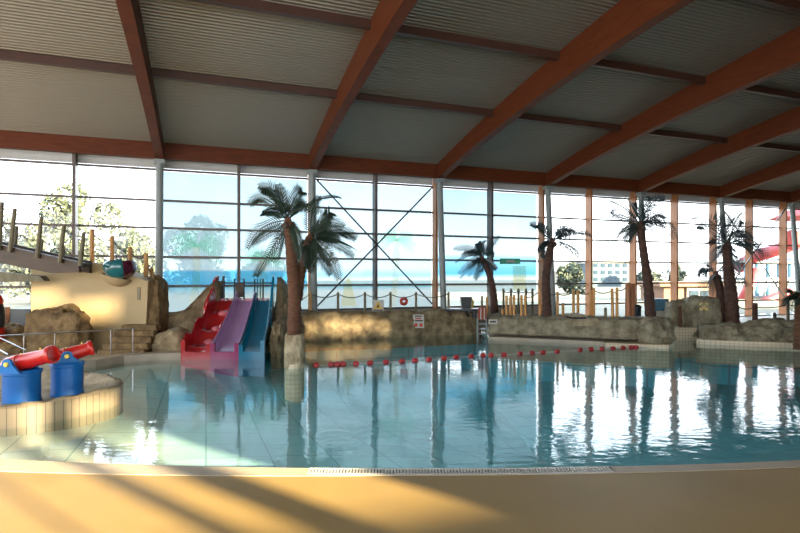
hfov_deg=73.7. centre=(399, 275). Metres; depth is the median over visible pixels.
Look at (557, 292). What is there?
wooden post
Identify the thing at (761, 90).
purlin
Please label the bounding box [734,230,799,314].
tower
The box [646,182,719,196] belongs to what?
beam
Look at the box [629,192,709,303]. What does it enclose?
window
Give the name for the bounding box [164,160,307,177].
blind
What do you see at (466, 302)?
tub
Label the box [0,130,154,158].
beam
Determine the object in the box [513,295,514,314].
wooden post
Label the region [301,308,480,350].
wall
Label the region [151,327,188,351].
rock mound
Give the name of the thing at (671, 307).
boulder
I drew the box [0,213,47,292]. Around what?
tree
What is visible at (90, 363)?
trim
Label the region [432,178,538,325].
window
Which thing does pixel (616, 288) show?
wooden post
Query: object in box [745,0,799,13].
purlin
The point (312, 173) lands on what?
steel column
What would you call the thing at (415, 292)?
wooden post
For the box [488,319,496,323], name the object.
sign
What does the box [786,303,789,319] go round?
wooden post
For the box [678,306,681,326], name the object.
wooden post
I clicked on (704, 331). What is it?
rock ridge
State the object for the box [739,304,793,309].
rope
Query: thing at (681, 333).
tiled wall
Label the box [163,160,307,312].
window
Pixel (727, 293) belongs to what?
palm
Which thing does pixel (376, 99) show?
purlin
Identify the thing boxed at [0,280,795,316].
ground
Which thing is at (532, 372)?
trim
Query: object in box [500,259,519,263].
exit sign
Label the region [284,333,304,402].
stump
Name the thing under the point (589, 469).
gutter grating
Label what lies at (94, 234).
rope
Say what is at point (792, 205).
steel column
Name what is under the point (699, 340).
trim
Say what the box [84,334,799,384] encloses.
pool edge
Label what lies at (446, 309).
board
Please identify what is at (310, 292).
wooden post
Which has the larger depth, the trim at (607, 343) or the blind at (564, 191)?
the blind at (564, 191)
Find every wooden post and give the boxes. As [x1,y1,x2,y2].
[89,229,93,262]
[110,236,113,259]
[128,247,131,259]
[144,253,147,275]
[149,268,153,275]
[309,291,311,310]
[337,292,338,309]
[364,292,365,311]
[389,292,391,309]
[415,292,416,310]
[447,292,449,307]
[502,288,504,312]
[505,295,507,314]
[509,296,511,314]
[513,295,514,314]
[517,288,519,313]
[520,295,522,315]
[524,295,526,315]
[531,288,533,314]
[538,288,540,315]
[556,291,558,314]
[572,289,574,312]
[577,290,579,312]
[589,289,591,315]
[592,288,594,315]
[604,307,606,317]
[611,288,613,316]
[615,287,618,316]
[625,283,630,315]
[631,284,634,315]
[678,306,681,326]
[752,303,757,319]
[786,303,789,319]
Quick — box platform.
[0,369,122,436]
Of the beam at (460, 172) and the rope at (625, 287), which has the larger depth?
the beam at (460, 172)
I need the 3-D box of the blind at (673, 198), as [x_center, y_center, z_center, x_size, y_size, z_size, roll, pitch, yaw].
[9.708,-2.882,19.035,3.619,0.377,0.022,0,0,-20]
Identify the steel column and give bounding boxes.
[154,158,164,276]
[307,169,317,311]
[434,178,446,308]
[542,185,555,314]
[635,192,645,311]
[716,198,726,259]
[787,202,799,291]
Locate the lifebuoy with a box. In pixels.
[400,297,407,305]
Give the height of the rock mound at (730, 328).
0.496 m
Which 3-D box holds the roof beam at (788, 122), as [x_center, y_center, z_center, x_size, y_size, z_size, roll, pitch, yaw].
[11.445,-3.783,8.843,0.193,2.019,19.758,0,0,-20]
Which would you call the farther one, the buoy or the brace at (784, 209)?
the brace at (784, 209)
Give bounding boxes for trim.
[0,351,180,370]
[265,332,799,387]
[488,335,605,364]
[605,341,673,367]
[697,338,792,365]
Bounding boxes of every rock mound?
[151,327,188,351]
[168,280,221,332]
[269,315,287,368]
[275,276,287,319]
[711,321,742,336]
[739,317,793,340]
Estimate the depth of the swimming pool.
8.68 m
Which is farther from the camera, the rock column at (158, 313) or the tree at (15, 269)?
the tree at (15, 269)
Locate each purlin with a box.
[0,50,134,75]
[151,68,336,98]
[186,0,370,30]
[354,93,493,116]
[395,24,559,60]
[516,113,621,131]
[591,59,705,84]
[647,129,727,143]
[741,85,799,100]
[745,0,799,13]
[755,143,799,152]
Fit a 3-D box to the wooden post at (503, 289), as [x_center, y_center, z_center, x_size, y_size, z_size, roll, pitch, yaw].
[2.937,0.936,15.133,0.068,1.163,0.068,0,0,0]
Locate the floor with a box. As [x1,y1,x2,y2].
[0,332,799,532]
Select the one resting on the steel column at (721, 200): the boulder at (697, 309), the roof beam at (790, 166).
the roof beam at (790, 166)
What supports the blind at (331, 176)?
attached to the window at (375, 179)
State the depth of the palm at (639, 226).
12.85 m
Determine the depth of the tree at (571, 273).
45.30 m
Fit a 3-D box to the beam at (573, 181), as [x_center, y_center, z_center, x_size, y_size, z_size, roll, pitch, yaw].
[6.357,-3.053,17.402,3.515,0.407,0.148,0,0,-20]
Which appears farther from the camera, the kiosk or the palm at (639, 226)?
the kiosk
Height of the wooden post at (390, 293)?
0.605 m
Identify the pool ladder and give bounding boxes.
[477,313,487,337]
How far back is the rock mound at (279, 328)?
10.82 m
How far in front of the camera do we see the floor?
3.73 m
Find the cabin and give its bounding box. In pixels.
[637,281,723,300]
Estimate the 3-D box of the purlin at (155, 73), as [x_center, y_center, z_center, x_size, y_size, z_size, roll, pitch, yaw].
[-2.976,-3.780,10.524,3.512,0.146,0.104,0,0,-20]
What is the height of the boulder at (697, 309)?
1.056 m
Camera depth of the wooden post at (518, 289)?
14.98 m
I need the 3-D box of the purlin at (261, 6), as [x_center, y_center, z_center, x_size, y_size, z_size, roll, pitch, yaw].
[-2.140,-4.159,8.230,3.512,0.146,0.104,0,0,-20]
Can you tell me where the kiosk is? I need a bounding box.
[654,298,668,316]
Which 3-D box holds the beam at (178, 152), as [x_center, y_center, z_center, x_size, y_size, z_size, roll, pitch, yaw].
[-4.094,-3.053,13.598,3.515,0.407,0.148,0,0,-20]
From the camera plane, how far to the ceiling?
10.71 m
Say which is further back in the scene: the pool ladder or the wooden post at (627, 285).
the pool ladder
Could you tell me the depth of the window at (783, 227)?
20.83 m
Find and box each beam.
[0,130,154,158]
[115,0,163,158]
[164,143,308,168]
[309,0,417,169]
[316,155,436,177]
[435,0,694,178]
[445,166,545,185]
[542,26,799,186]
[552,175,638,191]
[635,106,799,192]
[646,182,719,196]
[716,155,799,197]
[726,189,790,201]
[786,189,799,203]
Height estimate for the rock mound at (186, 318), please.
1.603 m
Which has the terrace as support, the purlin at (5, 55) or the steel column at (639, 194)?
the steel column at (639, 194)
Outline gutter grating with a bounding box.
[307,466,614,473]
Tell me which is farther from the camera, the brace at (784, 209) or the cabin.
the cabin
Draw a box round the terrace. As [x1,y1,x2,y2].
[0,315,793,361]
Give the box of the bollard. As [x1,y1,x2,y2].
[771,312,776,317]
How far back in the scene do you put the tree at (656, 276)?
59.71 m
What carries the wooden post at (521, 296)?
attached to the wall at (619, 327)
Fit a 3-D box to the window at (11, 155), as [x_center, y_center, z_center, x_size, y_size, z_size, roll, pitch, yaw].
[-7.710,-0.791,12.644,3.741,4.782,0.385,0,0,-20]
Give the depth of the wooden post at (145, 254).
11.81 m
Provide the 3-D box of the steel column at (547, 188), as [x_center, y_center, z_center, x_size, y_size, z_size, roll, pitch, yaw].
[4.697,-0.633,16.542,0.340,4.359,0.599,0,0,-20]
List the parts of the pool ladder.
handrail, handrail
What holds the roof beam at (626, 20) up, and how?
on the steel column at (442, 273)
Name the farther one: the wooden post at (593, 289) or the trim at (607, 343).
the wooden post at (593, 289)
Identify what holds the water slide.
on the swimming pool
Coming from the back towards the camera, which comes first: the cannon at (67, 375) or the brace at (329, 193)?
the brace at (329, 193)
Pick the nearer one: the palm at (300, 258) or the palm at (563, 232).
the palm at (300, 258)
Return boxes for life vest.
[478,307,486,319]
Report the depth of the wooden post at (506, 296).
14.18 m
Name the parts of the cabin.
pane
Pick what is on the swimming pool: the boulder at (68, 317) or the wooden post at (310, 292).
the boulder at (68, 317)
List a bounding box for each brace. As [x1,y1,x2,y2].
[317,180,432,306]
[725,209,785,296]
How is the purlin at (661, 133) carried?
attached to the roof beam at (780, 55)
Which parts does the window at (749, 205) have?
sill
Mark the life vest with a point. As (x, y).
(482, 311)
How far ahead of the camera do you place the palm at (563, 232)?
13.69 m
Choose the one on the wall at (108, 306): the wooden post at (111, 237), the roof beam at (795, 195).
the wooden post at (111, 237)
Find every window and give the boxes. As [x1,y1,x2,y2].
[0,149,155,287]
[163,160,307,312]
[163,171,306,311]
[308,170,433,311]
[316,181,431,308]
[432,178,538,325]
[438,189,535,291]
[538,185,629,314]
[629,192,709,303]
[709,197,780,316]
[779,202,799,314]
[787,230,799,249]
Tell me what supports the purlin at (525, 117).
attached to the roof beam at (626, 20)
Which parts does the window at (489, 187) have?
sill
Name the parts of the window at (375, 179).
sill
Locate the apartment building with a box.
[574,262,628,286]
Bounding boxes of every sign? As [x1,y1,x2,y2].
[372,300,383,310]
[413,314,423,327]
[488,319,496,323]
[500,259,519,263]
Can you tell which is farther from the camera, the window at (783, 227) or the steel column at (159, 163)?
the window at (783, 227)
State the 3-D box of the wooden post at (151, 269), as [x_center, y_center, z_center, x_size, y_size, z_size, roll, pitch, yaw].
[-5.615,0.090,12.050,0.096,0.542,0.096,0,0,0]
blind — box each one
[0,149,155,167]
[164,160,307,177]
[316,170,431,184]
[443,179,538,191]
[551,186,629,197]
[637,193,709,202]
[717,198,779,206]
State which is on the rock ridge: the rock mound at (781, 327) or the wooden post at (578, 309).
the rock mound at (781, 327)
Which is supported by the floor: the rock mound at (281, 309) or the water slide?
the rock mound at (281, 309)
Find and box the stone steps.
[97,324,160,354]
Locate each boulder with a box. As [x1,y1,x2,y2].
[0,322,26,354]
[24,303,93,352]
[635,316,676,343]
[664,298,684,326]
[683,295,722,336]
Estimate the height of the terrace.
0.060 m
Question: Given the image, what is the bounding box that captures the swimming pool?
[0,358,799,467]
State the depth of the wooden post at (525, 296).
14.02 m
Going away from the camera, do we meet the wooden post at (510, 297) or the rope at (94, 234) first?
the rope at (94, 234)
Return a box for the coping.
[0,459,799,475]
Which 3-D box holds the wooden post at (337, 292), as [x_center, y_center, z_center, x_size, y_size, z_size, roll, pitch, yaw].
[-1.613,0.709,13.874,0.068,0.585,0.068,0,0,0]
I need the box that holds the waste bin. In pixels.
[635,304,641,315]
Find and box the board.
[445,308,477,316]
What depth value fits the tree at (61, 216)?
37.57 m
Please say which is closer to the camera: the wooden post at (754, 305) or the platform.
the platform
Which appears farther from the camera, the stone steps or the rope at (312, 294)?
the rope at (312, 294)
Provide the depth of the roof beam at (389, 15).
9.46 m
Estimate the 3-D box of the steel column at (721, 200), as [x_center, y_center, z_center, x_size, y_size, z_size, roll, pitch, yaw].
[11.665,-0.633,19.078,0.340,4.359,0.599,0,0,-20]
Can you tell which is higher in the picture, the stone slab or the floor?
the stone slab
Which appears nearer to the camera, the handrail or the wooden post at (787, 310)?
the handrail
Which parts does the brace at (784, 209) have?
rod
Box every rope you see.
[94,234,150,271]
[303,294,447,298]
[313,345,638,367]
[508,287,625,299]
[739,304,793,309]
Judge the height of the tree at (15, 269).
3.896 m
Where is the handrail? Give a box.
[0,328,134,354]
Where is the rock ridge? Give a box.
[697,320,788,341]
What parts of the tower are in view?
tower post, tower post, tower post, tower post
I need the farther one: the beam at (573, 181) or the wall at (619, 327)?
the beam at (573, 181)
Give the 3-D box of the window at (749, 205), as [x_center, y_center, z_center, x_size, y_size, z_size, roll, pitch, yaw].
[13.193,-0.791,20.252,3.741,4.782,0.385,0,0,-20]
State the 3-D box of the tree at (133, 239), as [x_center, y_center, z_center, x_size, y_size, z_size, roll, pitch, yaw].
[-25.859,-1.064,51.955,6.790,7.641,7.333,0,0,0]
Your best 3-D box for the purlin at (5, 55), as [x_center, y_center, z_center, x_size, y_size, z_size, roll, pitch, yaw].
[-6.460,-3.780,9.256,3.512,0.146,0.104,0,0,-20]
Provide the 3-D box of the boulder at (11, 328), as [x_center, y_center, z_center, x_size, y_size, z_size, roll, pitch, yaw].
[-7.885,1.316,10.718,1.222,0.768,0.812,0,0,0]
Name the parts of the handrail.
post, rail, post, post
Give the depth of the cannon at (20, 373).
6.02 m
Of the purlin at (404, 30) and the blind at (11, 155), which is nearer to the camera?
the purlin at (404, 30)
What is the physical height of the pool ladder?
0.832 m
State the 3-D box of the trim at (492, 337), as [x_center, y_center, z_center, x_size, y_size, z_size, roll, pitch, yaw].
[3.640,1.825,13.328,2.807,0.550,0.537,0,0,23]
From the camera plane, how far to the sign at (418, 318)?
14.31 m
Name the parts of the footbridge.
bridge post, bridge post, bridge post, bridge post, bridge post, bridge post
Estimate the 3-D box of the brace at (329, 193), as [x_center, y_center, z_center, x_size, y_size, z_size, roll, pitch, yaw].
[-0.645,-0.888,14.960,3.413,3.435,0.081,0,0,-20]
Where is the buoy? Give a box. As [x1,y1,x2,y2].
[0,295,5,342]
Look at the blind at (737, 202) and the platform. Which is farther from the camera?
the blind at (737, 202)
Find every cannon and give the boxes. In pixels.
[0,345,60,404]
[49,340,94,397]
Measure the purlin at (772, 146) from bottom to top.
0.146 m
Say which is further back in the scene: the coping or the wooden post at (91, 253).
the wooden post at (91, 253)
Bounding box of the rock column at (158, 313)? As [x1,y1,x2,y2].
[148,274,168,331]
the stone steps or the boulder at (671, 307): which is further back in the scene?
the boulder at (671, 307)
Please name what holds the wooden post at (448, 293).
attached to the wall at (326, 325)
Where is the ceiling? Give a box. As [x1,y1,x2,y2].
[0,0,799,191]
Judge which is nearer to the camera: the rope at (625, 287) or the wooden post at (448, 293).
the rope at (625, 287)
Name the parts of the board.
panel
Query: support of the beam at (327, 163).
attached to the roof beam at (389, 15)
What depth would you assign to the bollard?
16.95 m
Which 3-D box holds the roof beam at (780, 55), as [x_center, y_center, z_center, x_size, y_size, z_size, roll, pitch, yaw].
[7.961,-3.783,7.575,0.193,2.019,19.758,0,0,-20]
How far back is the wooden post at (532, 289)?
14.86 m
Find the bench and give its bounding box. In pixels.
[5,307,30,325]
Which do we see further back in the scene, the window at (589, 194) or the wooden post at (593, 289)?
the window at (589, 194)
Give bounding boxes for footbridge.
[0,202,91,281]
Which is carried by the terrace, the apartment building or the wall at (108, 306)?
the wall at (108, 306)
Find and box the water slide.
[181,276,274,376]
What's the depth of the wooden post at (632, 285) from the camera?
13.47 m
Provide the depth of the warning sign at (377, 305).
14.14 m
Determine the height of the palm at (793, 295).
1.678 m
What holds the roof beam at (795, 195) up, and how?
on the steel column at (792, 205)
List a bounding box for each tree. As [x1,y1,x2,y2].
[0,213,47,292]
[0,235,46,303]
[30,182,125,262]
[102,224,154,275]
[556,262,593,293]
[637,269,666,288]
[665,263,687,280]
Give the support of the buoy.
on the boulder at (11, 328)
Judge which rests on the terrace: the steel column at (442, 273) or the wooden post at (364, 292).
the steel column at (442, 273)
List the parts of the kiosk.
door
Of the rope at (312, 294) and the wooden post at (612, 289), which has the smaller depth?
the wooden post at (612, 289)
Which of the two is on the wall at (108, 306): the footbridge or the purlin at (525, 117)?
the footbridge
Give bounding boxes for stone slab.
[564,313,599,325]
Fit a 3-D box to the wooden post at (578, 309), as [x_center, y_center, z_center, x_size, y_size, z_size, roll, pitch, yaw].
[4.535,0.733,13.587,0.074,0.752,0.074,0,0,0]
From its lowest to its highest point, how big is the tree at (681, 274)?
3.399 m
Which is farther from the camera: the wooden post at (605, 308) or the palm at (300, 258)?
the wooden post at (605, 308)
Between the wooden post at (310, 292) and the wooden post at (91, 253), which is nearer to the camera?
the wooden post at (91, 253)
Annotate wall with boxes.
[31,263,149,348]
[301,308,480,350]
[489,313,644,338]
[674,327,696,339]
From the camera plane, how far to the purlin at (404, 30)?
9.46 m
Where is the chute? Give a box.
[101,259,136,286]
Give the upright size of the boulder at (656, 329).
0.677 m
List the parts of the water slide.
post, gate panel, gate frame, rail, gate frame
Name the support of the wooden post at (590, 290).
attached to the wall at (619, 327)
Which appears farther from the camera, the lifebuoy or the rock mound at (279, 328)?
the lifebuoy
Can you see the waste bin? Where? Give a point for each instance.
(638, 307)
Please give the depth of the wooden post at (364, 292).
14.08 m
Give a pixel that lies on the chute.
(116, 272)
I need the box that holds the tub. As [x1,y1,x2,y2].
[460,297,473,308]
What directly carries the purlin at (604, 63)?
attached to the roof beam at (626, 20)
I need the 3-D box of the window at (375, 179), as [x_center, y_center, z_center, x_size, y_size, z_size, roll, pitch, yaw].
[-0.743,-0.791,15.180,3.741,4.782,0.385,0,0,-20]
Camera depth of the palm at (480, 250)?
15.03 m
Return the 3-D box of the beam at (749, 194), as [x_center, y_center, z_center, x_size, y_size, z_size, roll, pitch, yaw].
[13.325,-3.053,19.938,3.515,0.407,0.148,0,0,-20]
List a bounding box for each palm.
[243,178,358,334]
[454,236,499,313]
[529,220,592,315]
[606,193,680,316]
[688,210,769,322]
[780,282,799,349]
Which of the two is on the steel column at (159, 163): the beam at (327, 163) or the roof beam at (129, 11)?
the roof beam at (129, 11)
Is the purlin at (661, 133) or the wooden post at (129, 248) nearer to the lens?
the wooden post at (129, 248)
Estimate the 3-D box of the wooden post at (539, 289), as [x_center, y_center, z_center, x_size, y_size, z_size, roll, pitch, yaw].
[3.649,0.731,13.918,0.074,0.809,0.074,0,0,0]

